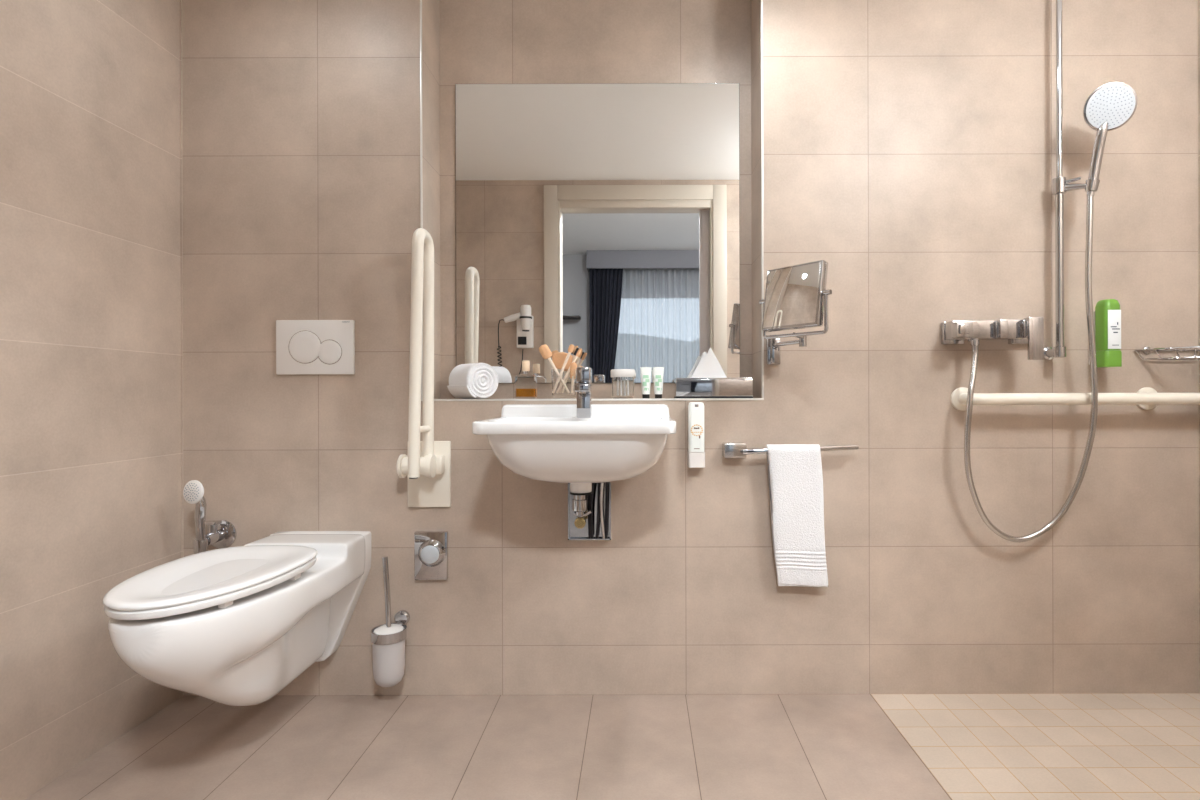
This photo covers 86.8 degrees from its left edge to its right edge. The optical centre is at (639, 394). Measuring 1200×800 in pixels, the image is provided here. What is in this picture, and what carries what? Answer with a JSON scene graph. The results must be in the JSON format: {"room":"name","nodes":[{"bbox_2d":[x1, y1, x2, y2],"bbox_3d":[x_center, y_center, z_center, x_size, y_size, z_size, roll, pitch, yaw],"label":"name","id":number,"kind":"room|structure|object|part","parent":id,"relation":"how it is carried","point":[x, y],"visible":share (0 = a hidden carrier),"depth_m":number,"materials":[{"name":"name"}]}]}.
{"room":"accessible hotel bathroom","nodes":[
{"label":"accessible hotel bathroom","id":0,"kind":"room"},
{"bbox_2d":[0,0,181,799],"bbox_3d":[-1.559,-0.236,1.080,0.120,2.440,1.980,0,0,0],"label":"wall","id":1,"kind":"structure","parent":0,"point":[90,253],"depth_m":1.69,"materials":[{"name":"tile"}]},
{"bbox_2d":[25,693,1199,799],"bbox_3d":[0.166,1.030,1.240,3.565,0.100,2.300,0,0,0],"label":"floor","id":2,"kind":"structure","parent":0,"point":[712,746],"depth_m":1.75,"materials":[{"name":"tile"}]},
{"bbox_2d":[182,0,1198,695],"bbox_3d":[0.163,-0.240,2.230,3.564,2.440,0.320,0,0,0],"label":"wall","id":3,"kind":"structure","parent":0,"point":[909,146],"depth_m":2.07,"materials":[{"name":"tile"}]},
{"bbox_2d":[180,0,183,695],"bbox_3d":[-1.497,-0.236,2.068,0.004,2.440,0.004,0,0,0],"label":"trim","id":4,"kind":"structure","parent":3,"relation":"attached to","point":[181,209],"depth_m":2.07,"materials":[{"name":"tile"}]},
{"bbox_2d":[183,480,236,553],"bbox_3d":[-1.364,0.381,1.987,0.095,0.246,0.167,0,0,0],"label":"bidet spray","id":5,"kind":"object","parent":3,"relation":"attached to","point":[220,533],"visible":0.98,"depth_m":1.95,"materials":[{"name":"silver metal"}]},
{"bbox_3d":[-1.348,0.382,1.944,0.035,0.163,0.066,0,0,-23],"label":"spray handle","id":6,"kind":"part","parent":5,"relation":"part of","materials":[{"name":"silver metal"}]},
{"bbox_3d":[-1.363,0.422,2.020,0.039,0.040,0.032,0,0,0],"label":"lever","id":7,"kind":"part","parent":5,"relation":"part of","materials":[{"name":"silver metal"}]},
{"bbox_2d":[103,531,370,706],"bbox_3d":[-1.032,0.639,1.673,0.344,0.430,0.795,0,0,0],"label":"toilet","id":8,"kind":"object","parent":3,"relation":"attached to","point":[232,626],"visible":1,"depth_m":1.53,"materials":[{"name":"white ceramic"}]},
{"bbox_3d":[-1.033,0.432,1.536,0.344,0.016,0.522,0,0,0],"label":"lid","id":9,"kind":"part","parent":8,"relation":"part of","materials":[{"name":"white plastic"}]},
{"bbox_3d":[-1.033,0.448,1.536,0.340,0.018,0.518,0,0,0],"label":"seat","id":10,"kind":"part","parent":8,"relation":"part of","materials":[{"name":"white plastic"}]},
{"bbox_2d":[276,320,354,374],"bbox_3d":[-1.058,-0.156,2.063,0.253,0.177,0.015,0,0,0],"label":"flush plate","id":11,"kind":"object","parent":3,"relation":"attached to","point":[302,346],"visible":1,"depth_m":2.06,"materials":[{"name":"white plastic"}]},
{"bbox_2d":[371,556,409,686],"bbox_3d":[-0.792,0.714,2.006,0.106,0.400,0.128,0,0,0],"label":"toilet brush holder","id":12,"kind":"object","parent":3,"relation":"attached to","point":[388,639],"visible":1,"depth_m":1.96,"materials":[{"name":"silver metal"}]},
{"bbox_3d":[-0.800,0.626,2.003,0.039,0.224,0.018,0,0,38],"label":"brush handle","id":13,"kind":"part","parent":12,"relation":"part of","materials":[{"name":"silver metal"}]},
{"bbox_2d":[372,628,404,686],"bbox_3d":[-0.791,0.830,1.995,0.097,0.168,0.097,0,0,0],"label":"cup","id":14,"kind":"object","parent":12,"relation":"on","point":[388,644],"depth_m":1.96,"materials":[{"name":"white glass"}]},
{"bbox_2d":[420,0,422,398],"bbox_3d":[-0.715,-0.722,2.071,0.006,1.473,0.006,0,0,0],"label":"trim","id":15,"kind":"structure","parent":3,"relation":"attached to","point":[421,178],"depth_m":2.07,"materials":[{"name":"metal"}]},
{"bbox_2d":[396,228,450,506],"bbox_3d":[-0.688,-0.074,1.986,0.139,0.879,0.167,0,0,0],"label":"grab rail","id":16,"kind":"object","parent":3,"relation":"attached to","point":[427,466],"visible":1,"depth_m":2.00,"materials":[{"name":"beige plastic"}]},
{"bbox_3d":[-0.687,0.258,2.064,0.139,0.215,0.012,0,0,0],"label":"wall plate","id":17,"kind":"part","parent":16,"relation":"part of","materials":[{"name":"beige plastic"}]},
{"bbox_2d":[414,531,447,579],"bbox_3d":[-0.679,0.522,2.048,0.106,0.156,0.044,0,0,0],"label":"valve","id":18,"kind":"object","parent":3,"relation":"attached to","point":[430,547],"visible":1,"depth_m":2.05,"materials":[{"name":"silver metal"}]},
{"bbox_2d":[447,363,498,398],"bbox_3d":[-0.568,-0.047,2.153,0.124,0.121,0.141,0,0,-44],"label":"rolled towel","id":19,"kind":"object","parent":3,"relation":"on","point":[472,380],"visible":1,"depth_m":2.11,"materials":[{"name":"white fabric"}]},
{"bbox_2d":[515,360,536,398],"bbox_3d":[-0.387,-0.052,2.145,0.070,0.129,0.042,0,0,0],"label":"bottle","id":20,"kind":"object","parent":3,"relation":"on","point":[525,384],"visible":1,"depth_m":2.12,"materials":[{"name":"clear glass"}]},
{"bbox_3d":[-0.386,-0.029,2.145,0.070,0.084,0.042,0,0,0],"label":"glass","id":21,"kind":"part","parent":20,"relation":"part of","materials":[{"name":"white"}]},
{"bbox_2d":[551,369,575,398],"bbox_3d":[-0.257,-0.037,2.135,0.086,0.098,0.086,0,0,0],"label":"glass tumbler","id":22,"kind":"object","parent":3,"relation":"on","point":[563,380],"visible":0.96,"depth_m":2.10,"materials":[{"name":"clear glass"}]},
{"bbox_2d":[539,344,556,368],"bbox_3d":[-0.287,-0.087,2.120,0.104,0.165,0.018,0,0,-6],"label":"hairbrush","id":23,"kind":"object","parent":22,"relation":"in","point":[546,353],"visible":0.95,"depth_m":2.11,"materials":[{"name":"brown wood"}]},
{"bbox_3d":[-0.274,-0.069,2.121,0.078,0.129,0.010,0,0,-6],"label":"handle","id":24,"kind":"part","parent":23,"relation":"part of","materials":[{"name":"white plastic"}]},
{"bbox_2d":[552,352,571,368],"bbox_3d":[-0.264,-0.076,2.156,0.069,0.140,0.018,0,0,0],"label":"wooden paddle","id":25,"kind":"object","parent":22,"relation":"in","point":[558,359],"visible":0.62,"depth_m":2.15,"materials":[{"name":"brown wood"}]},
{"bbox_2d":[552,344,574,392],"bbox_3d":[-0.257,-0.087,2.120,0.077,0.164,0.012,0,0,0],"label":"toothbrush","id":26,"kind":"object","parent":22,"relation":"in","point":[571,347],"visible":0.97,"depth_m":2.12,"materials":[{"name":"brown wood"}]},
{"bbox_3d":[-0.262,-0.077,2.120,0.066,0.144,0.010,0,0,0],"label":"handle","id":27,"kind":"part","parent":26,"relation":"part of","materials":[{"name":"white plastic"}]},
{"bbox_2d":[570,362,576,368],"bbox_3d":[-0.225,-0.059,2.139,0.026,0.105,0.010,0,0,0],"label":"comb","id":28,"kind":"object","parent":22,"relation":"in","point":[573,365],"visible":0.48,"depth_m":2.14,"materials":[{"name":"brown wood"}]},
{"bbox_2d":[571,346,577,360],"bbox_3d":[-0.240,-0.087,2.163,0.061,0.164,0.012,0,0,-17],"label":"toothbrush","id":29,"kind":"object","parent":22,"relation":"in","point":[573,356],"visible":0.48,"depth_m":2.16,"materials":[{"name":"brown wood"}]},
{"bbox_2d":[569,348,581,368],"bbox_3d":[-0.240,-0.083,2.146,0.089,0.157,0.012,0,0,-6],"label":"toothbrush","id":30,"kind":"object","parent":22,"relation":"in","point":[577,352],"visible":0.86,"depth_m":2.15,"materials":[{"name":"brown wood"}]},
{"bbox_2d":[472,404,675,482],"bbox_3d":[-0.172,0.140,1.849,0.534,0.221,0.441,0,0,0],"label":"washbasin","id":31,"kind":"object","parent":3,"relation":"attached to","point":[541,442],"visible":0.98,"depth_m":1.68,"materials":[{"name":"white ceramic"}]},
{"bbox_2d":[575,367,591,417],"bbox_3d":[-0.167,-0.007,1.877,0.043,0.151,0.117,0,0,0],"label":"mixer tap","id":32,"kind":"object","parent":31,"relation":"on","point":[583,389],"visible":1,"depth_m":1.87,"materials":[{"name":"silver metal"}]},
{"bbox_3d":[-0.167,-0.021,1.870,0.042,0.022,0.104,0,0,0],"label":"spout","id":33,"kind":"part","parent":32,"relation":"part of","materials":[{"name":"silver metal"}]},
{"bbox_3d":[-0.167,-0.056,1.900,0.043,0.053,0.070,0,0,0],"label":"lever","id":34,"kind":"part","parent":32,"relation":"part of","materials":[{"name":"silver metal"}]},
{"bbox_2d":[568,482,610,539],"bbox_3d":[-0.164,0.343,1.954,0.139,0.255,0.233,0,0,0],"label":"box","id":35,"kind":"object","parent":3,"relation":"attached to","point":[589,504],"visible":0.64,"depth_m":2.03,"materials":[{"name":"silver metal"}]},
{"bbox_3d":[-0.189,0.402,2.002,0.036,0.034,0.036,0,0,0],"label":"valve handle","id":36,"kind":"part","parent":35,"relation":"part of","materials":[{"name":"gold metal"}]},
{"bbox_2d":[421,398,763,400],"bbox_3d":[-0.155,0.015,2.071,1.121,0.006,0.006,0,0,0],"label":"trim","id":37,"kind":"structure","parent":3,"relation":"attached to","point":[680,398],"depth_m":2.07,"materials":[{"name":"metal"}]},
{"bbox_2d":[455,83,739,382],"bbox_3d":[-0.150,-0.576,2.257,1.012,1.067,0.006,0,0,0],"label":"wall mirror","id":38,"kind":"object","parent":3,"relation":"attached to","point":[602,219],"visible":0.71,"depth_m":2.25,"materials":[{"name":"clear glass"}]},
{"bbox_2d":[611,369,634,398],"bbox_3d":[-0.058,-0.037,2.145,0.084,0.098,0.084,0,0,0],"label":"glass jar","id":39,"kind":"object","parent":3,"relation":"on","point":[622,380],"visible":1,"depth_m":2.11,"materials":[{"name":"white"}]},
{"bbox_3d":[-0.058,-0.073,2.145,0.084,0.026,0.084,0,0,0],"label":"lid","id":40,"kind":"part","parent":39,"relation":"part of","materials":[{"name":"white plastic"}]},
{"bbox_2d":[640,367,651,397],"bbox_3d":[0.020,-0.041,2.140,0.027,0.106,0.027,0,0,-44],"label":"tube","id":41,"kind":"object","parent":3,"relation":"on","point":[645,371],"visible":1,"depth_m":2.13,"materials":[{"name":"white plastic"}]},
{"bbox_2d":[643,375,648,389],"bbox_3d":[0.020,-0.041,2.131,0.022,0.052,0.008,0,0,0],"label":"print","id":42,"kind":"object","parent":41,"relation":"on","point":[645,377],"depth_m":2.13},
{"bbox_2d":[653,367,663,397],"bbox_3d":[0.062,-0.042,2.140,0.027,0.106,0.027,0,0,-44],"label":"tube","id":43,"kind":"object","parent":3,"relation":"on","point":[658,372],"visible":1,"depth_m":2.13,"materials":[{"name":"white plastic"}]},
{"bbox_2d":[655,375,661,389],"bbox_3d":[0.062,-0.041,2.131,0.022,0.052,0.008,0,0,0],"label":"print","id":44,"kind":"object","parent":43,"relation":"on","point":[658,378],"depth_m":2.13},
{"bbox_2d":[688,402,704,467],"bbox_3d":[0.181,0.128,2.046,0.053,0.208,0.048,0,0,0],"label":"soap dispenser","id":45,"kind":"object","parent":3,"relation":"attached to","point":[696,454],"visible":1,"depth_m":2.02,"materials":[{"name":"white plastic"}]},
{"bbox_2d":[691,424,702,435],"bbox_3d":[0.181,0.113,2.024,0.039,0.038,0.001,0,0,0],"label":"print","id":46,"kind":"object","parent":45,"relation":"attached to","point":[696,429],"depth_m":2.02},
{"bbox_2d":[674,378,752,397],"bbox_3d":[0.246,-0.023,2.147,0.254,0.068,0.117,0,0,0],"label":"tissue box","id":47,"kind":"object","parent":3,"relation":"on","point":[683,387],"visible":0.98,"depth_m":2.09,"materials":[{"name":"silver metal"}]},
{"bbox_2d":[691,348,726,377],"bbox_3d":[0.231,-0.109,2.140,0.120,0.102,0.040,0,0,0],"label":"tissue","id":48,"kind":"object","parent":47,"relation":"on","point":[708,366],"visible":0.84,"depth_m":2.12,"materials":[{"name":"paper"}]},
{"bbox_2d":[761,0,763,397],"bbox_3d":[0.400,-0.725,2.071,0.006,1.473,0.006,0,0,0],"label":"trim","id":49,"kind":"structure","parent":3,"relation":"attached to","point":[762,222],"depth_m":2.07,"materials":[{"name":"metal"}]},
{"bbox_2d":[722,442,858,457],"bbox_3d":[0.482,0.178,2.038,0.427,0.048,0.064,0,0,0],"label":"towel rail","id":50,"kind":"object","parent":3,"relation":"attached to","point":[729,449],"visible":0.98,"depth_m":2.02,"materials":[{"name":"metal"}]},
{"bbox_2d":[766,444,827,586],"bbox_3d":[0.503,0.387,2.019,0.197,0.459,0.046,0,0,0],"label":"hand towel","id":51,"kind":"object","parent":50,"relation":"hanging from","point":[795,476],"visible":1,"depth_m":2.01,"materials":[{"name":"white fabric"}]},
{"bbox_2d":[759,260,831,364],"bbox_3d":[0.446,-0.238,1.903,0.168,0.278,0.333,0,0,0],"label":"mirror","id":52,"kind":"object","parent":3,"relation":"attached to","point":[796,296],"visible":1,"depth_m":1.82,"materials":[{"name":"silver metal"}]},
{"bbox_3d":[0.470,-0.166,1.932,0.081,0.036,0.205,0,0,0],"label":"arm","id":53,"kind":"part","parent":52,"relation":"part of","materials":[{"name":"silver metal"}]},
{"bbox_3d":[0.436,-0.285,1.826,0.029,0.170,0.182,0,0,-40],"label":"glass","id":54,"kind":"part","parent":52,"relation":"part of","materials":[{"name":"mirror"}]},
{"bbox_3d":[0.446,-0.283,1.835,0.056,0.187,0.196,0,0,-40],"label":"frame","id":55,"kind":"part","parent":52,"relation":"part of","materials":[{"name":"silver metal"}]},
{"bbox_3d":[0.517,-0.283,1.750,0.014,0.014,0.023,0,0,-40],"label":"pivot knob","id":56,"kind":"part","parent":52,"relation":"part of","materials":[{"name":"silver metal"}]},
{"bbox_2d":[941,317,1043,359],"bbox_3d":[1.124,-0.173,2.002,0.290,0.131,0.137,0,0,0],"label":"shower mixer","id":57,"kind":"object","parent":3,"relation":"attached to","point":[1029,331],"visible":1,"depth_m":1.97,"materials":[{"name":"silver metal"}]},
{"bbox_3d":[1.006,-0.203,1.970,0.053,0.048,0.050,0,0,0],"label":"diverter knob","id":58,"kind":"part","parent":57,"relation":"part of","materials":[{"name":"silver metal"}]},
{"bbox_2d":[968,338,978,349],"bbox_3d":[1.056,-0.163,2.003,0.028,0.041,0.042,0,0,0],"label":"outlet","id":59,"kind":"object","parent":57,"relation":"attached to","point":[974,341],"depth_m":1.99,"materials":[{"name":"silver metal"}]},
{"bbox_2d":[964,195,1097,541],"bbox_3d":[1.215,-0.072,1.988,0.400,1.084,0.081,0,0,4],"label":"shower hose","id":60,"kind":"object","parent":57,"relation":"attached to","point":[1090,198],"visible":1,"depth_m":1.97,"materials":[{"name":"metal"}]},
{"bbox_3d":[1.212,-0.173,1.949,0.045,0.131,0.032,0,0,0],"label":"lever","id":61,"kind":"part","parent":57,"relation":"part of","materials":[{"name":"silver metal"}]},
{"bbox_2d":[1044,0,1099,359],"bbox_3d":[1.352,-0.775,1.997,0.064,1.319,0.166,0,0,-24],"label":"shower rail","id":62,"kind":"object","parent":3,"relation":"attached to","point":[1060,186],"visible":0.95,"depth_m":2.00,"materials":[{"name":"silver metal"}]},
{"bbox_3d":[1.357,-0.672,1.982,0.041,0.014,0.012,0,0,39],"label":"slider lever","id":63,"kind":"part","parent":62,"relation":"part of","materials":[{"name":"silver metal"}]},
{"bbox_2d":[1085,179,1099,192],"bbox_3d":[1.390,-0.643,1.944,0.039,0.041,0.038,0,0,0],"label":"holder","id":64,"kind":"object","parent":62,"relation":"on","point":[1090,184],"depth_m":1.93,"materials":[{"name":"silver metal"}]},
{"bbox_2d":[1083,82,1136,195],"bbox_3d":[1.413,-0.770,1.907,0.136,0.318,0.074,0,0,26],"label":"shower","id":65,"kind":"object","parent":62,"relation":"attached to","point":[1110,106],"visible":1,"depth_m":1.90,"materials":[{"name":"silver metal"}]},
{"bbox_3d":[1.405,-0.735,1.929,0.061,0.248,0.056,0,0,0],"label":"handle","id":66,"kind":"part","parent":65,"relation":"part of","materials":[{"name":"silver metal"}]},
{"bbox_2d":[950,387,1199,410],"bbox_3d":[1.421,0.012,2.015,0.811,0.076,0.110,0,0,0],"label":"horizontal grab bar","id":67,"kind":"object","parent":3,"relation":"attached to","point":[1146,398],"visible":0.82,"depth_m":1.98,"materials":[{"name":"beige plastic"}]},
{"bbox_2d":[1089,299,1121,367],"bbox_3d":[1.486,-0.195,2.025,0.053,0.213,0.090,0,0,0],"label":"dispenser","id":68,"kind":"object","parent":3,"relation":"attached to","point":[1107,313],"visible":0.87,"depth_m":1.98,"materials":[{"name":"green plastic"}]},
{"bbox_2d":[1095,299,1119,350],"bbox_3d":[1.485,-0.221,2.011,0.051,0.161,0.058,0,0,0],"label":"bottle","id":69,"kind":"object","parent":68,"relation":"on","point":[1107,311],"depth_m":1.98,"materials":[{"name":"green plastic"}]},
{"bbox_2d":[1134,346,1199,359],"bbox_3d":[1.718,-0.136,1.969,0.211,0.045,0.201,0,0,0],"label":"wire basket","id":70,"kind":"object","parent":3,"relation":"attached to","point":[1146,350],"visible":1,"depth_m":2.02,"materials":[{"name":"silver metal"}]},
{"bbox_2d":[1197,0,1199,692],"bbox_3d":[1.885,-0.245,1.080,0.120,2.440,1.980,0,0,0],"label":"wall","id":71,"kind":"structure","parent":0,"point":[1198,1],"depth_m":2.07,"materials":[{"name":"tile"}]}
]}

